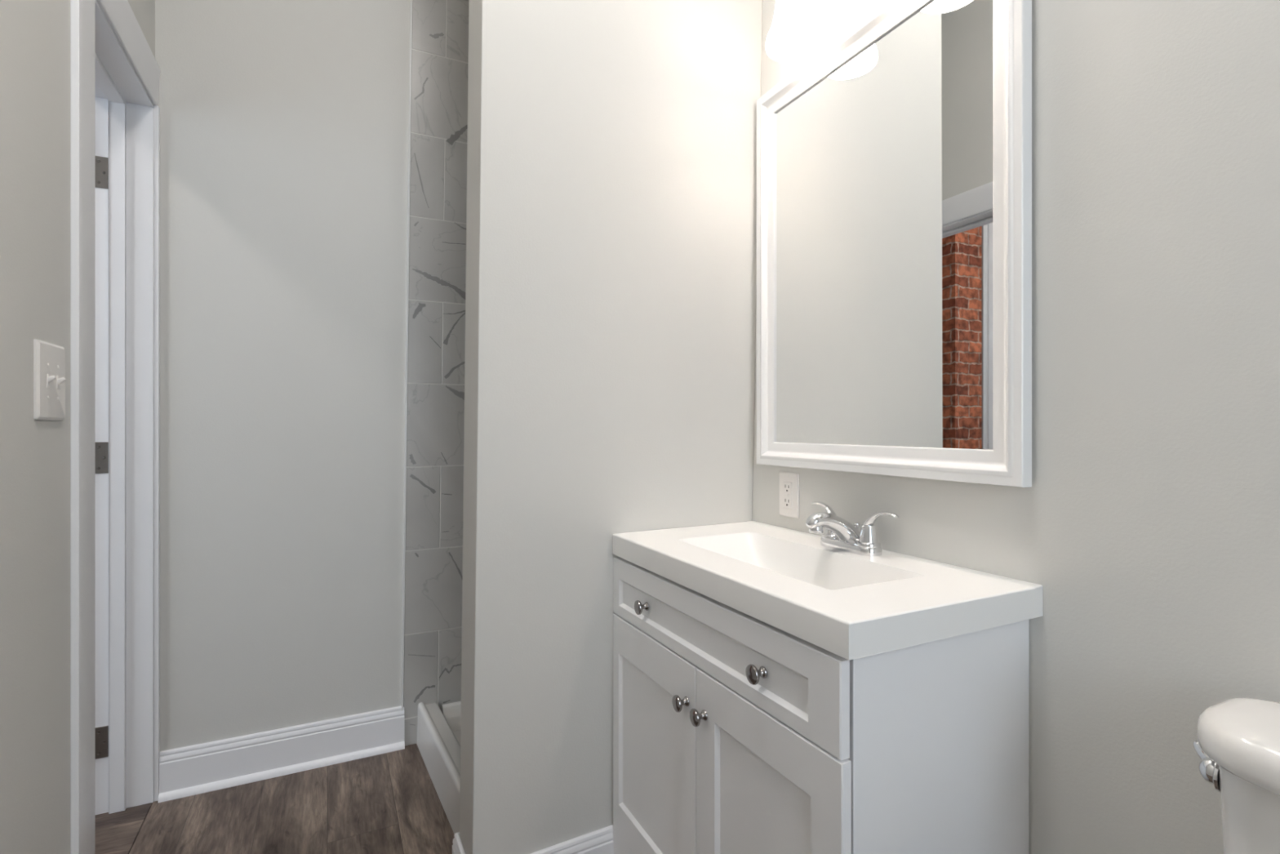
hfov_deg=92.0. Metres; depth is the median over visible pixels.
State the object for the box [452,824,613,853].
baseboard
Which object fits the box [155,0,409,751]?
wall
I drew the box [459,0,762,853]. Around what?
wall partition
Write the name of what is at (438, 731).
shower base
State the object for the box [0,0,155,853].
wall
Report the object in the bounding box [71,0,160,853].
door frame
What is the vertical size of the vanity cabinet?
0.795 m
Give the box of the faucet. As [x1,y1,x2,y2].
[805,501,898,555]
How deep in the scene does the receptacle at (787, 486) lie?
1.60 m
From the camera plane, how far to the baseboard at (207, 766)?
1.97 m
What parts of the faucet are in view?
handle lever, spout, lift rod, handle lever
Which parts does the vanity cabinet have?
knob, door, knob, knob, drawer, knob, door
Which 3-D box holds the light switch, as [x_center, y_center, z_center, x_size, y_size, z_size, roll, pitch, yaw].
[-1.088,-0.084,1.149,0.018,0.142,0.127,0,0,-27]
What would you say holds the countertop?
on the vanity cabinet
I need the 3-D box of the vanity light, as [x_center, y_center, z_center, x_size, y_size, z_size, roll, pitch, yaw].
[0.437,-1.038,1.328,0.162,0.295,0.413,0,0,-27]
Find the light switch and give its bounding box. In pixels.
[33,338,66,420]
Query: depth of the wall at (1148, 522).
0.92 m
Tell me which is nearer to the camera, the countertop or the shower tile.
the countertop
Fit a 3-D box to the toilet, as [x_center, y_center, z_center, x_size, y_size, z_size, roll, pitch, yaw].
[0.549,0.719,0.462,0.681,0.782,0.428,0,0,-27]
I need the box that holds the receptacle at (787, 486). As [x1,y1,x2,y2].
[782,481,791,508]
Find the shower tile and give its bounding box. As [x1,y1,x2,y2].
[400,0,469,745]
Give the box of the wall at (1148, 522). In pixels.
[751,0,1279,853]
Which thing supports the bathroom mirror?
attached to the wall at (1148, 522)
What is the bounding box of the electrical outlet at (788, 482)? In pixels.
[779,471,799,518]
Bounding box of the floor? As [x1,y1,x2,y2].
[94,743,454,853]
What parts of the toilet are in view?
lever arm, flush lever, tank lid, tank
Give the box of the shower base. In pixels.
[416,700,461,834]
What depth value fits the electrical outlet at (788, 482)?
1.60 m
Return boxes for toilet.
[1192,697,1279,853]
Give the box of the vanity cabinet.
[613,556,1029,853]
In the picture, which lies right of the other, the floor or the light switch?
the floor
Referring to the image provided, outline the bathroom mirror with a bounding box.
[756,0,1031,487]
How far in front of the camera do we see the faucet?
1.30 m
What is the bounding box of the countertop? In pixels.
[612,520,1043,659]
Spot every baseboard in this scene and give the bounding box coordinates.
[158,705,404,802]
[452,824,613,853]
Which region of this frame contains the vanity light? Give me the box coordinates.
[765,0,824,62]

